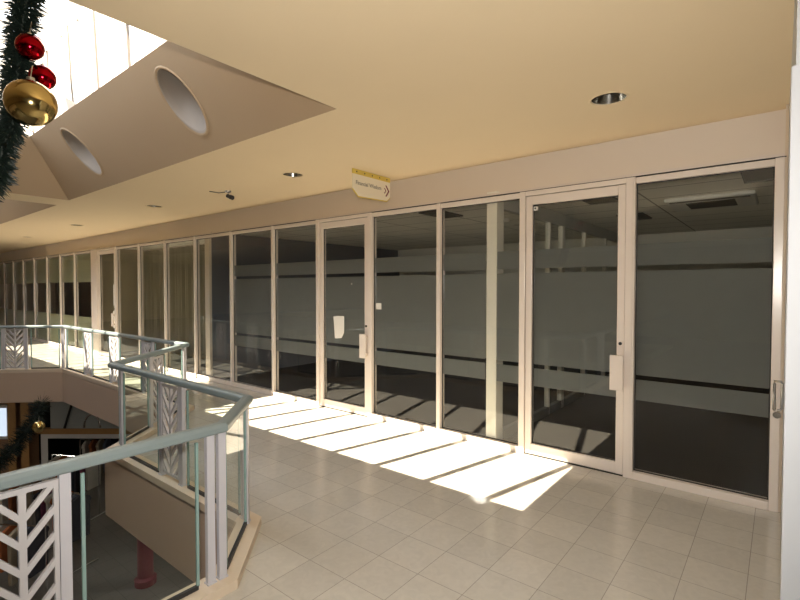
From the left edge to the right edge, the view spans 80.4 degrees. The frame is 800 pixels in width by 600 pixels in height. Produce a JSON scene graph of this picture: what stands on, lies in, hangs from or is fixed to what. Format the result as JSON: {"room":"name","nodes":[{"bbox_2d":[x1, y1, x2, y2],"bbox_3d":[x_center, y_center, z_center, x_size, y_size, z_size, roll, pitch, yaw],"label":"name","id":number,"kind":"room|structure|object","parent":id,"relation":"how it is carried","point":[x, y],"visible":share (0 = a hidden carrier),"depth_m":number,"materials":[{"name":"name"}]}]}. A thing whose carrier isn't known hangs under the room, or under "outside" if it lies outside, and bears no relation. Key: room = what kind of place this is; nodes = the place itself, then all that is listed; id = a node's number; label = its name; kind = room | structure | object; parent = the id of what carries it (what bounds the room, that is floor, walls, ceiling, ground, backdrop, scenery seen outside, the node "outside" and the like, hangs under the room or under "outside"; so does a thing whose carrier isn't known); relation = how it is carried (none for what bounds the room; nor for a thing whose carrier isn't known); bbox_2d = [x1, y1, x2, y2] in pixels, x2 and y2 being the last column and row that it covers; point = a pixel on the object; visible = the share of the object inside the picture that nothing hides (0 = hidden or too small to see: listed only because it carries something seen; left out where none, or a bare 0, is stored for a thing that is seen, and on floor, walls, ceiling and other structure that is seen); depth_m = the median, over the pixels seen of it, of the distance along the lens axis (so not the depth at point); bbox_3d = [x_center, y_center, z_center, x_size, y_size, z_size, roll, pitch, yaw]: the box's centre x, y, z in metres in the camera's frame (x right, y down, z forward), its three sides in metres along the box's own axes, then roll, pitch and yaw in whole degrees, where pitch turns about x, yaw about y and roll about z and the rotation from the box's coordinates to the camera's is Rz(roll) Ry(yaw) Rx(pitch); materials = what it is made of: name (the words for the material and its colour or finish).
{"room":"shopping mall","nodes":[
{"label":"shopping mall","id":0,"kind":"room"},
{"bbox_2d":[0,402,39,493],"bbox_3d":[-12.795,3.725,13.474,5.120,3.600,0.150,0,1,0],"label":"wall","id":1,"kind":"structure","parent":0,"point":[33,448],"depth_m":13.41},
{"bbox_2d":[0,404,7,438],"bbox_3d":[-11.439,3.429,13.326,0.892,0.960,0.110,0,1,0],"label":"window","id":2,"kind":"structure","parent":1,"relation":"in","point":[3,407],"depth_m":13.31,"materials":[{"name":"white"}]},
{"bbox_2d":[0,283,55,313],"bbox_3d":[-20.027,1.741,16.793,0.200,7.400,19.000,1,2,39],"label":"wall","id":3,"kind":"structure","parent":0,"point":[42,307],"depth_m":21.04,"materials":[{"name":"paint"}]},
{"bbox_2d":[55,282,91,317],"bbox_3d":[-10.974,-0.127,17.872,12.300,2.680,0.100,1,2,39],"label":"wall","id":4,"kind":"structure","parent":0,"point":[84,288],"depth_m":20.19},
{"bbox_2d":[0,6,156,135],"bbox_3d":[-6.528,-2.922,7.769,22.000,1.320,0.060,1,2,39],"label":"skylight","id":5,"kind":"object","parent":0,"point":[92,50],"depth_m":5.36,"materials":[{"name":"glass"}]},
{"bbox_2d":[0,0,47,202],"bbox_3d":[-1.931,-1.110,2.311,0.464,1.404,0.199,0,1,6],"label":"garland","id":6,"kind":"object","parent":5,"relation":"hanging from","point":[16,66],"visible":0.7,"depth_m":2.29,"materials":[{"name":"green plastic"}]},
{"bbox_2d":[14,21,44,60],"bbox_3d":[-1.705,-1.200,2.179,0.112,0.179,0.112,1,2,39],"label":"bauble","id":7,"kind":"object","parent":6,"relation":"hanging from","point":[29,46],"visible":1,"depth_m":2.15,"materials":[{"name":"red metal"}]},
{"bbox_2d":[2,66,57,126],"bbox_3d":[-1.638,-0.911,2.099,0.196,0.268,0.196,1,2,39],"label":"bauble","id":8,"kind":"object","parent":6,"relation":"hanging from","point":[28,101],"visible":1,"depth_m":2.04,"materials":[{"name":"gold metal"}]},
{"bbox_2d":[28,56,56,89],"bbox_3d":[-1.693,-1.087,2.239,0.110,0.177,0.110,1,2,39],"label":"bauble","id":9,"kind":"object","parent":6,"relation":"hanging from","point":[42,74],"visible":0.67,"depth_m":2.21,"materials":[{"name":"red metal"}]},
{"bbox_2d":[0,199,54,223],"bbox_3d":[-10.341,-1.931,9.914,10.400,0.690,2.435,1,2,39],"label":"trim","id":10,"kind":"structure","parent":5,"relation":"attached to","point":[10,210],"depth_m":8.67,"materials":[{"name":"paint"}]},
{"bbox_2d":[0,0,79,95],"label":"window","id":11,"kind":"structure","parent":5,"relation":"in","point":[68,5],"depth_m":5.23,"materials":[{"name":"glass"}]},
{"bbox_2d":[60,97,102,175],"bbox_3d":[-3.980,-2.033,5.917,0.472,0.870,0.442,1,2,39],"label":"soffit light","id":12,"kind":"object","parent":5,"relation":"attached to","point":[81,151],"visible":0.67,"depth_m":6.04,"materials":[{"name":"paint"}]},
{"bbox_2d":[3,41,335,199],"bbox_3d":[-3.512,-1.792,4.413,5.860,0.690,2.415,1,2,39],"label":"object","id":13,"kind":"structure","parent":5,"relation":"attached to","point":[126,123],"depth_m":4.75,"materials":[{"name":"paint"}]},
{"bbox_2d":[154,37,208,135],"bbox_3d":[-1.992,-1.993,4.319,0.472,0.870,0.442,1,2,39],"label":"soffit light","id":14,"kind":"object","parent":5,"relation":"attached to","point":[184,104],"visible":0.61,"depth_m":4.48,"materials":[{"name":"paint"}]},
{"bbox_2d":[39,402,118,459],"bbox_3d":[-10.374,3.658,16.148,16.013,3.600,0.100,0,1,0],"label":"wall","id":15,"kind":"structure","parent":0,"point":[61,446],"depth_m":16.13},
{"bbox_2d":[0,372,232,582],"bbox_3d":[-9.172,1.852,4.600,32.000,0.595,13.600,1,2,39],"label":"floor edge fascia","id":16,"kind":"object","parent":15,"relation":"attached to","point":[161,521],"depth_m":4.45,"materials":[{"name":"paint"}]},
{"bbox_2d":[0,460,193,599],"bbox_3d":[-7.480,5.695,6.802,32.000,0.001,19.000,1,2,39],"label":"floor","id":17,"kind":"structure","parent":0,"point":[112,576],"depth_m":9.89,"materials":[{"name":"tile"}]},
{"bbox_2d":[7,403,16,471],"bbox_3d":[-10.903,3.735,13.290,0.172,3.590,0.376,-1,2,-40],"label":"timber post","id":18,"kind":"object","parent":17,"relation":"on","point":[10,406],"visible":0.21,"depth_m":13.19,"materials":[{"name":"brown wood"}]},
{"bbox_2d":[20,402,28,468],"bbox_3d":[-10.541,3.735,13.290,0.175,3.590,0.371,-1,2,-39],"label":"timber post","id":19,"kind":"object","parent":17,"relation":"on","point":[23,406],"visible":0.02,"depth_m":13.21,"materials":[{"name":"brown wood"}]},
{"bbox_2d":[0,524,53,599],"bbox_3d":[-7.194,4.888,8.734,1.436,1.516,0.560,0,1,4],"label":"clothes rack","id":20,"kind":"object","parent":17,"relation":"on","point":[45,538],"visible":0.65,"depth_m":8.67,"materials":[{"name":"silver metal"}]},
{"bbox_2d":[0,526,16,572],"bbox_3d":[-7.194,4.546,8.725,0.070,0.750,0.494,0,1,4],"label":"garment","id":21,"kind":"object","parent":20,"relation":"hanging from","point":[3,547],"visible":0.23,"depth_m":8.60,"materials":[{"name":"orange fabric"}]},
{"bbox_2d":[7,527,17,585],"bbox_3d":[-7.015,4.666,8.714,0.070,0.990,0.494,0,1,4],"label":"garment","id":22,"kind":"object","parent":20,"relation":"hanging from","point":[12,553],"visible":0.19,"depth_m":8.54,"materials":[{"name":"beige fabric"}]},
{"bbox_2d":[15,527,33,581],"bbox_3d":[-6.835,4.626,8.699,0.070,0.910,0.494,0,1,4],"label":"garment","id":23,"kind":"object","parent":20,"relation":"hanging from","point":[29,529],"visible":0.17,"depth_m":8.64,"materials":[{"name":"fabric"}]},
{"bbox_2d":[27,526,49,577],"bbox_3d":[-6.656,4.587,8.684,0.070,0.830,0.494,0,1,4],"label":"garment","id":24,"kind":"object","parent":20,"relation":"hanging from","point":[38,541],"visible":0.4,"depth_m":8.64,"materials":[{"name":"grey fabric"}]},
{"bbox_2d":[31,482,33,524],"bbox_3d":[-9.033,4.840,10.596,1.436,1.516,0.560,0,1,-13],"label":"clothes rack","id":25,"kind":"object","parent":17,"relation":"on","point":[31,482],"visible":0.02,"depth_m":10.73,"materials":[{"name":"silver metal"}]},
{"bbox_2d":[0,488,8,523],"bbox_3d":[-8.857,4.537,10.628,0.070,0.830,0.494,0,1,-13],"label":"garment","id":26,"kind":"object","parent":25,"relation":"hanging from","point":[4,502],"visible":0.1,"depth_m":10.49,"materials":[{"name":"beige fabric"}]},
{"bbox_2d":[8,486,18,519],"bbox_3d":[-8.681,4.497,10.667,0.070,0.750,0.494,0,1,-13],"label":"garment","id":27,"kind":"object","parent":25,"relation":"hanging from","point":[12,501],"visible":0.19,"depth_m":10.54,"materials":[{"name":"orange fabric"}]},
{"bbox_2d":[19,483,30,523],"bbox_3d":[-8.506,4.615,10.710,0.070,0.990,0.494,0,1,-13],"label":"garment","id":28,"kind":"object","parent":25,"relation":"hanging from","point":[28,495],"visible":0.22,"depth_m":10.81,"materials":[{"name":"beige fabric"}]},
{"bbox_2d":[40,489,98,572],"bbox_3d":[-7.284,4.850,10.217,1.436,1.516,0.560,1,2,22],"label":"clothes rack","id":29,"kind":"object","parent":17,"relation":"on","point":[40,489],"visible":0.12,"depth_m":10.02,"materials":[{"name":"silver metal"}]},
{"bbox_2d":[33,488,43,524],"bbox_3d":[-7.786,4.503,10.407,0.070,0.750,0.494,1,2,22],"label":"garment","id":30,"kind":"object","parent":29,"relation":"hanging from","point":[38,510],"visible":0.28,"depth_m":10.23,"materials":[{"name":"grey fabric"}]},
{"bbox_2d":[40,490,51,525],"bbox_3d":[-7.619,4.625,10.344,0.070,0.990,0.494,1,2,22],"label":"garment","id":31,"kind":"object","parent":29,"relation":"hanging from","point":[43,504],"visible":0.03,"depth_m":10.16,"materials":[{"name":"fabric"}]},
{"bbox_2d":[44,493,51,535],"bbox_3d":[-7.452,4.586,10.277,0.070,0.910,0.494,1,2,22],"label":"garment","id":32,"kind":"object","parent":29,"relation":"hanging from","point":[48,498],"visible":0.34,"depth_m":10.10,"materials":[{"name":"beige fabric"}]},
{"bbox_2d":[71,495,90,542],"bbox_3d":[-6.782,4.593,10.012,0.070,0.910,0.494,1,2,22],"label":"garment","id":33,"kind":"object","parent":29,"relation":"hanging from","point":[75,503],"visible":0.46,"depth_m":9.96,"materials":[{"name":"grey fabric"}]},
{"bbox_2d":[51,454,104,520],"bbox_3d":[-8.435,4.797,12.296,1.436,1.516,0.560,0,1,10],"label":"clothes rack","id":34,"kind":"object","parent":17,"relation":"on","point":[52,454],"visible":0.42,"depth_m":12.17,"materials":[{"name":"silver metal"}]},
{"bbox_2d":[49,456,61,478],"bbox_3d":[-8.966,4.533,12.385,0.070,0.910,0.494,0,1,10],"label":"garment","id":35,"kind":"object","parent":34,"relation":"hanging from","point":[55,458],"visible":0.16,"depth_m":12.28,"materials":[{"name":"beige fabric"}]},
{"bbox_2d":[71,472,73,491],"bbox_3d":[-8.435,4.575,12.291,0.070,0.990,0.494,0,1,10],"label":"garment","id":36,"kind":"object","parent":34,"relation":"hanging from","point":[72,474],"visible":0.02,"depth_m":12.16,"materials":[{"name":"fabric"}]},
{"bbox_2d":[73,470,79,493],"bbox_3d":[-8.258,4.536,12.258,0.070,0.910,0.494,0,1,10],"label":"garment","id":37,"kind":"object","parent":34,"relation":"hanging from","point":[76,473],"visible":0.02,"depth_m":12.10,"materials":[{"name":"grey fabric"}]},
{"bbox_2d":[79,469,86,490],"bbox_3d":[-8.081,4.497,12.225,0.070,0.830,0.494,0,1,10],"label":"garment","id":38,"kind":"object","parent":34,"relation":"hanging from","point":[81,470],"visible":0.02,"depth_m":12.13,"materials":[{"name":"fabric"}]},
{"bbox_2d":[85,465,100,489],"bbox_3d":[-7.903,4.458,12.193,0.070,0.750,0.494,0,1,10],"label":"garment","id":39,"kind":"object","parent":34,"relation":"hanging from","point":[91,472],"visible":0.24,"depth_m":12.12,"materials":[{"name":"beige fabric"}]},
{"bbox_2d":[37,402,132,488],"bbox_3d":[-7.625,3.729,13.519,6.496,3.590,0.960,0,1,0],"label":"shopfront","id":40,"kind":"object","parent":17,"relation":"on","point":[66,420],"visible":0.13,"depth_m":13.11,"materials":[{"name":"brown wood"}]},
{"bbox_2d":[83,414,100,427],"bbox_3d":[-8.441,3.304,12.968,0.495,0.392,0.061,0,1,0],"label":"ornament","id":41,"kind":"object","parent":40,"relation":"on","point":[89,415],"visible":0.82,"depth_m":12.95,"materials":[{"name":"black metal"}]},
{"bbox_2d":[79,438,108,454],"bbox_3d":[-8.525,4.760,13.780,1.436,1.516,0.560,0,1,-13],"label":"clothes rack","id":42,"kind":"object","parent":17,"relation":"on","point":[92,438],"visible":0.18,"depth_m":13.61,"materials":[{"name":"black metal"}]},
{"bbox_2d":[81,440,90,453],"bbox_3d":[-9.052,4.461,13.653,0.070,0.830,0.494,0,1,-13],"label":"garment","id":43,"kind":"object","parent":42,"relation":"hanging from","point":[85,445],"visible":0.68,"depth_m":13.54,"materials":[{"name":"beige fabric"}]},
{"bbox_2d":[88,440,97,452],"bbox_3d":[-8.876,4.420,13.691,0.070,0.750,0.494,0,1,-13],"label":"garment","id":44,"kind":"object","parent":42,"relation":"hanging from","point":[92,446],"visible":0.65,"depth_m":13.61,"materials":[{"name":"orange fabric"}]},
{"bbox_2d":[96,439,103,472],"bbox_3d":[-8.700,4.539,13.734,0.070,0.990,0.494,0,1,-13],"label":"garment","id":45,"kind":"object","parent":42,"relation":"hanging from","point":[99,445],"visible":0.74,"depth_m":13.71,"materials":[{"name":"beige fabric"}]},
{"bbox_2d":[103,439,110,471],"bbox_3d":[-8.525,4.498,13.773,0.070,0.910,0.494,0,1,-13],"label":"garment","id":46,"kind":"object","parent":42,"relation":"hanging from","point":[106,444],"visible":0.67,"depth_m":13.63,"materials":[{"name":"fabric"}]},
{"bbox_2d":[110,438,117,445],"bbox_3d":[-8.349,4.457,13.812,0.070,0.830,0.494,0,1,-13],"label":"garment","id":47,"kind":"object","parent":42,"relation":"hanging from","point":[114,440],"visible":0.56,"depth_m":13.75,"materials":[{"name":"grey fabric"}]},
{"bbox_2d":[134,539,156,588],"bbox_3d":[-5.061,3.830,9.366,0.400,3.599,0.400,1,2,39],"label":"column","id":48,"kind":"structure","parent":17,"relation":"on","point":[146,577],"depth_m":9.27,"materials":[{"name":"red paint"}]},
{"bbox_2d":[102,249,145,351],"bbox_3d":[-5.932,-0.032,14.114,0.170,2.680,5.440,1,2,39],"label":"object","id":49,"kind":"structure","parent":0,"point":[128,258],"depth_m":12.39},
{"bbox_2d":[211,235,398,377],"bbox_3d":[-1.774,0.052,10.773,0.140,2.680,5.440,1,2,39],"label":"wall","id":50,"kind":"structure","parent":0,"point":[250,250],"depth_m":9.30,"materials":[{"name":"paint"}]},
{"bbox_2d":[0,332,780,599],"bbox_3d":[-9.172,1.549,4.592,32.000,0.001,13.600,1,2,39],"label":"floor","id":51,"kind":"structure","parent":0,"point":[350,506],"depth_m":3.36,"materials":[{"name":"beige tile"}]},
{"bbox_2d":[0,368,260,599],"bbox_3d":[-6.634,1.558,3.559,10.120,0.075,9.340,1,2,39],"label":"trim","id":52,"kind":"structure","parent":51,"relation":"on","point":[223,587],"depth_m":3.56,"materials":[{"name":"paint"}]},
{"bbox_2d":[0,325,252,599],"bbox_3d":[-6.623,1.086,3.561,10.022,0.869,9.206,1,2,39],"label":"balustrade","id":53,"kind":"object","parent":52,"relation":"on","point":[61,535],"visible":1,"depth_m":2.60,"materials":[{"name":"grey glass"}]},
{"bbox_2d":[0,392,52,473],"bbox_3d":[-5.832,2.071,7.181,0.960,1.273,0.451,-1,2,-39],"label":"garland","id":54,"kind":"object","parent":53,"relation":"hanging from","point":[15,448],"visible":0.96,"depth_m":7.19,"materials":[{"name":"green plastic"}]},
{"bbox_2d":[31,418,45,432],"bbox_3d":[-5.426,1.871,7.099,0.170,0.241,0.170,1,2,39],"label":"bauble","id":55,"kind":"object","parent":54,"relation":"hanging from","point":[39,426],"visible":1,"depth_m":7.05,"materials":[{"name":"gold metal"}]},
{"bbox_2d":[0,109,785,261],"bbox_3d":[-4.892,-1.385,9.842,32.000,0.400,0.100,1,2,39],"label":"wall","id":56,"kind":"structure","parent":0,"point":[762,134],"depth_m":4.84,"materials":[{"name":"paint"}]},
{"bbox_2d":[0,262,3,331],"bbox_3d":[-15.111,-0.099,17.923,1.240,2.620,0.105,1,2,39],"label":"window","id":57,"kind":"structure","parent":56,"relation":"in","point":[1,264],"depth_m":17.89,"materials":[{"name":"clear glass"}]},
{"bbox_2d":[3,261,13,334],"bbox_3d":[-14.136,-0.079,17.140,1.260,2.620,0.105,1,2,39],"label":"window","id":58,"kind":"structure","parent":56,"relation":"in","point":[7,266],"depth_m":17.40,"materials":[{"name":"clear glass"}]},
{"bbox_2d":[12,260,22,336],"bbox_3d":[-13.158,-0.059,16.354,1.250,2.620,0.105,1,2,39],"label":"window","id":59,"kind":"structure","parent":56,"relation":"in","point":[16,265],"depth_m":16.60,"materials":[{"name":"clear glass"}]},
{"bbox_2d":[22,258,34,339],"bbox_3d":[-12.184,-0.039,15.571,1.250,2.620,0.105,1,2,39],"label":"window","id":60,"kind":"structure","parent":56,"relation":"in","point":[27,264],"depth_m":15.79,"materials":[{"name":"clear glass"}]},
{"bbox_2d":[33,257,46,342],"bbox_3d":[-11.190,-0.019,14.773,1.300,2.620,0.105,1,2,39],"label":"window","id":61,"kind":"structure","parent":56,"relation":"in","point":[39,264],"depth_m":14.96,"materials":[{"name":"clear glass"}]},
{"bbox_2d":[46,255,60,345],"bbox_3d":[-10.205,0.001,13.980,1.230,2.620,0.105,1,2,39],"label":"window","id":62,"kind":"structure","parent":56,"relation":"in","point":[52,262],"depth_m":14.18,"materials":[{"name":"clear glass"}]},
{"bbox_2d":[59,253,74,348],"bbox_3d":[-9.269,0.020,13.228,1.170,2.620,0.105,1,2,39],"label":"window","id":63,"kind":"structure","parent":56,"relation":"in","point":[65,260],"depth_m":13.35,"materials":[{"name":"clear glass"}]},
{"bbox_2d":[73,251,91,352],"bbox_3d":[-8.315,0.040,12.461,1.280,2.620,0.105,1,2,39],"label":"window","id":64,"kind":"structure","parent":56,"relation":"in","point":[81,260],"depth_m":12.68,"materials":[{"name":"clear glass"}]},
{"bbox_2d":[90,250,97,354],"bbox_3d":[-7.651,0.053,11.931,0.370,2.620,0.120,1,2,39],"label":"trim","id":65,"kind":"structure","parent":56,"relation":"attached to","point":[93,252],"depth_m":11.87,"materials":[{"name":"beige metal"}]},
{"bbox_2d":[96,247,116,357],"bbox_3d":[-7.072,0.066,11.437,1.154,2.620,0.145,1,2,39],"label":"door","id":66,"kind":"structure","parent":56,"relation":"in","point":[99,252],"depth_m":11.71,"materials":[{"name":"beige metal"}]},
{"bbox_2d":[115,244,138,363],"bbox_3d":[-6.156,0.084,10.726,1.220,2.620,0.105,1,2,39],"label":"window","id":67,"kind":"structure","parent":56,"relation":"in","point":[117,249],"depth_m":11.06,"materials":[{"name":"beige metal"}]},
{"bbox_2d":[137,241,163,369],"bbox_3d":[-5.209,0.103,9.965,1.210,2.620,0.105,1,2,39],"label":"window","id":68,"kind":"structure","parent":56,"relation":"in","point":[139,246],"depth_m":10.30,"materials":[{"name":"beige metal"}]},
{"bbox_2d":[163,237,194,376],"bbox_3d":[-4.274,0.122,9.213,1.190,2.620,0.105,1,2,39],"label":"window","id":69,"kind":"structure","parent":56,"relation":"in","point":[165,243],"depth_m":9.53,"materials":[{"name":"beige metal"}]},
{"bbox_2d":[204,232,212,375],"bbox_3d":[-3.494,0.106,8.635,0.150,2.680,0.048,1,2,39],"label":"trim","id":70,"kind":"structure","parent":56,"relation":"attached to","point":[208,255],"depth_m":8.60,"materials":[{"name":"paint"}]},
{"bbox_2d":[193,232,229,384],"bbox_3d":[-3.339,0.141,8.461,1.210,2.620,0.105,1,2,39],"label":"window","id":71,"kind":"structure","parent":56,"relation":"in","point":[196,252],"depth_m":8.79,"materials":[{"name":"beige metal"}]},
{"bbox_2d":[229,226,271,394],"bbox_3d":[-2.415,0.160,7.719,1.160,2.620,0.105,1,2,39],"label":"window","id":72,"kind":"structure","parent":56,"relation":"in","point":[250,299],"depth_m":7.80,"materials":[{"name":"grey glass"}]},
{"bbox_2d":[271,220,315,404],"bbox_3d":[-1.560,0.177,7.032,1.035,2.620,0.105,1,2,39],"label":"window","id":73,"kind":"structure","parent":56,"relation":"in","point":[293,300],"depth_m":7.09,"materials":[{"name":"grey glass"}]},
{"bbox_2d":[316,213,370,417],"bbox_3d":[-0.758,0.194,6.362,1.049,2.620,0.145,1,2,39],"label":"door","id":74,"kind":"structure","parent":56,"relation":"in","point":[335,296],"depth_m":6.39,"materials":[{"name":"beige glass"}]},
{"bbox_2d":[333,316,343,337],"bbox_3d":[-0.834,0.372,6.443,0.210,0.310,0.002,1,2,39],"label":"paper notice","id":75,"kind":"object","parent":74,"relation":"attached to","point":[338,320],"visible":1,"depth_m":6.44,"materials":[{"name":"white paper"}]},
{"bbox_2d":[0,153,786,262],"bbox_3d":[-7.285,-1.272,11.642,26.020,0.026,0.100,1,2,39],"label":"trim","id":76,"kind":"structure","parent":56,"relation":"attached to","point":[779,154],"depth_m":4.80,"materials":[{"name":"beige metal"}]},
{"bbox_2d":[371,204,435,432],"bbox_3d":[0.041,0.210,5.745,1.028,2.620,0.105,1,2,39],"label":"window","id":77,"kind":"structure","parent":56,"relation":"in","point":[405,320],"depth_m":5.76,"materials":[{"name":"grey glass"}]},
{"bbox_2d":[376,303,380,308],"bbox_3d":[-0.269,0.079,5.989,0.090,0.080,0.003,1,2,39],"label":"sticker","id":78,"kind":"object","parent":77,"relation":"attached to","point":[378,305],"visible":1,"depth_m":5.99,"materials":[{"name":"paper"}]},
{"bbox_2d":[436,193,519,451],"bbox_3d":[0.833,0.226,5.109,1.005,2.620,0.105,1,2,39],"label":"window","id":79,"kind":"structure","parent":56,"relation":"in","point":[460,299],"depth_m":5.17,"materials":[{"name":"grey glass"}]},
{"bbox_2d":[518,177,633,477],"bbox_3d":[1.620,0.242,4.450,1.046,2.620,0.145,1,2,39],"label":"door","id":80,"kind":"structure","parent":56,"relation":"in","point":[578,320],"depth_m":4.44,"materials":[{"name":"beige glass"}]},
{"bbox_2d":[630,159,774,510],"bbox_3d":[2.404,0.258,3.846,0.972,2.620,0.105,1,2,39],"label":"window","id":81,"kind":"structure","parent":56,"relation":"in","point":[701,325],"depth_m":3.82,"materials":[{"name":"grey glass"}]},
{"bbox_2d":[768,157,784,512],"bbox_3d":[2.807,0.266,3.525,0.057,2.620,0.100,1,2,39],"label":"trim","id":82,"kind":"structure","parent":56,"relation":"attached to","point":[779,162],"depth_m":3.48,"materials":[{"name":"beige metal"}]},
{"bbox_2d":[772,380,783,417],"bbox_3d":[2.766,0.726,3.461,0.064,0.281,0.067,1,2,39],"label":"handle","id":83,"kind":"object","parent":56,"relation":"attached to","point":[776,414],"visible":1,"depth_m":3.45,"materials":[{"name":"silver metal"}]},
{"bbox_2d":[778,104,788,512],"bbox_3d":[2.858,0.076,3.524,0.018,3.000,0.130,1,2,39],"label":"trim","id":84,"kind":"structure","parent":56,"relation":"attached to","point":[787,105],"depth_m":3.47,"materials":[{"name":"paint"}]},
{"bbox_2d":[0,0,794,252],"bbox_3d":[-9.172,-1.450,4.516,32.000,0.001,13.600,1,2,39],"label":"ceiling","id":85,"kind":"structure","parent":0,"point":[416,88],"depth_m":3.02,"materials":[{"name":"paint"}]},
{"bbox_2d":[145,205,162,207],"bbox_3d":[-4.007,-1.604,7.713,0.264,0.158,0.264,1,2,39],"label":"recessed light","id":86,"kind":"object","parent":85,"relation":"in","point":[152,206],"visible":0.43,"depth_m":7.80,"materials":[{"name":"paint"}]},
{"bbox_2d":[209,190,233,199],"bbox_3d":[-2.452,-1.439,6.528,0.342,0.128,0.090,0,1,9],"label":"security camera","id":87,"kind":"object","parent":85,"relation":"attached to","point":[231,197],"visible":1,"depth_m":6.50,"materials":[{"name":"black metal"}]},
{"bbox_2d":[281,172,303,177],"bbox_3d":[-1.264,-1.550,5.572,0.264,0.158,0.264,1,2,39],"label":"recessed light","id":88,"kind":"object","parent":85,"relation":"in","point":[286,174],"visible":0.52,"depth_m":5.66,"materials":[{"name":"metal"}]},
{"bbox_2d":[352,168,389,201],"bbox_3d":[-0.326,-1.321,5.520,0.020,0.306,0.655,1,2,39],"label":"hanging sign","id":89,"kind":"object","parent":85,"relation":"hanging from","point":[367,185],"visible":1,"depth_m":5.49,"materials":[{"name":"beige plastic"}]},
{"bbox_2d":[589,91,628,106],"bbox_3d":[1.472,-1.493,3.335,0.264,0.158,0.264,1,2,39],"label":"recessed light","id":90,"kind":"object","parent":85,"relation":"in","point":[613,97],"visible":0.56,"depth_m":3.42,"materials":[{"name":"metal"}]},
{"bbox_2d":[122,350,768,496],"bbox_3d":[-3.219,1.362,11.994,32.000,0.001,5.400,1,2,39],"label":"floor","id":91,"kind":"structure","parent":0,"point":[727,450],"depth_m":6.13,"materials":[{"name":"grey carpet"}]},
{"bbox_2d":[486,191,617,438],"bbox_3d":[2.669,0.145,7.132,0.120,2.680,5.428,1,2,39],"label":"column","id":92,"kind":"structure","parent":91,"relation":"on","point":[494,427],"depth_m":5.07,"materials":[{"name":"paint"}]},
{"bbox_2d":[129,172,772,249],"bbox_3d":[-3.194,-1.318,11.957,32.000,0.001,5.320,1,2,39],"label":"ceiling","id":93,"kind":"structure","parent":0,"point":[459,231],"depth_m":7.33,"materials":[{"name":"tile"}]},
{"bbox_2d":[143,243,205,358],"bbox_3d":[-4.896,0.026,11.126,5.130,2.635,0.120,1,2,39],"label":"curtain","id":94,"kind":"object","parent":93,"relation":"hanging from","point":[180,257],"visible":0.42,"depth_m":11.59,"materials":[{"name":"beige fabric"}]},
{"bbox_2d":[418,210,462,217],"bbox_3d":[0.562,-1.168,6.449,0.330,0.019,0.600,1,2,39],"label":"ceiling vent","id":95,"kind":"object","parent":93,"relation":"in","point":[429,213],"visible":0.66,"depth_m":6.43,"materials":[{"name":"black metal"}]},
{"bbox_2d":[583,197,617,204],"bbox_3d":[2.215,-1.139,5.313,0.330,0.019,0.600,1,2,39],"label":"ceiling vent","id":96,"kind":"object","parent":93,"relation":"in","point":[611,199],"visible":0.4,"depth_m":5.44,"materials":[{"name":"grey metal"}]},
{"bbox_2d":[616,212,651,219],"bbox_3d":[3.312,-1.174,6.677,0.330,0.019,0.600,1,2,39],"label":"ceiling vent","id":97,"kind":"object","parent":93,"relation":"in","point":[641,216],"visible":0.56,"depth_m":6.63,"materials":[{"name":"black metal"}]},
{"bbox_2d":[664,190,758,211],"bbox_3d":[3.582,-1.123,5.434,0.840,0.056,0.840,1,2,39],"label":"ceiling light","id":98,"kind":"object","parent":93,"relation":"attached to","point":[747,197],"depth_m":5.28,"materials":[{"name":"white plastic"}]},
{"bbox_2d":[686,199,737,208],"bbox_3d":[3.582,-1.099,5.434,0.460,0.008,0.460,1,2,39],"label":"ceiling vent","id":99,"kind":"object","parent":98,"relation":"in","point":[724,202],"depth_m":5.41,"materials":[{"name":"black metal"}]},
{"bbox_2d":[740,168,773,183],"bbox_3d":[3.228,-1.111,4.179,0.330,0.019,0.600,1,2,39],"label":"ceiling vent","id":100,"kind":"object","parent":93,"relation":"in","point":[763,175],"visible":0.47,"depth_m":4.23,"materials":[{"name":"grey metal"}]},
{"bbox_2d":[399,255,771,379],"bbox_3d":[-1.465,1.807,14.188,32.000,7.400,0.200,1,2,39],"label":"wall","id":101,"kind":"structure","parent":0,"point":[754,264],"depth_m":9.13,"materials":[{"name":"paint"}]},
{"bbox_2d":[398,226,772,260],"bbox_3d":[3.122,-1.085,10.258,8.100,0.380,0.060,1,2,39],"label":"trim","id":102,"kind":"structure","parent":101,"relation":"attached to","point":[757,232],"depth_m":8.96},
{"bbox_2d":[781,0,799,534],"bbox_3d":[2.778,0.110,2.158,1.570,3.000,2.520,1,2,39],"label":"wall pier","id":103,"kind":"object","parent":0,"point":[796,24],"visible":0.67,"depth_m":2.46,"materials":[{"name":"white paint"}]},
{"bbox_2d":[780,64,799,599],"bbox_3d":[1.691,0.420,1.383,0.883,2.420,0.058,1,2,39],"label":"wall","id":104,"kind":"structure","parent":103,"relation":"attached to","point":[790,537],"depth_m":1.62,"materials":[{"name":"white paint"}]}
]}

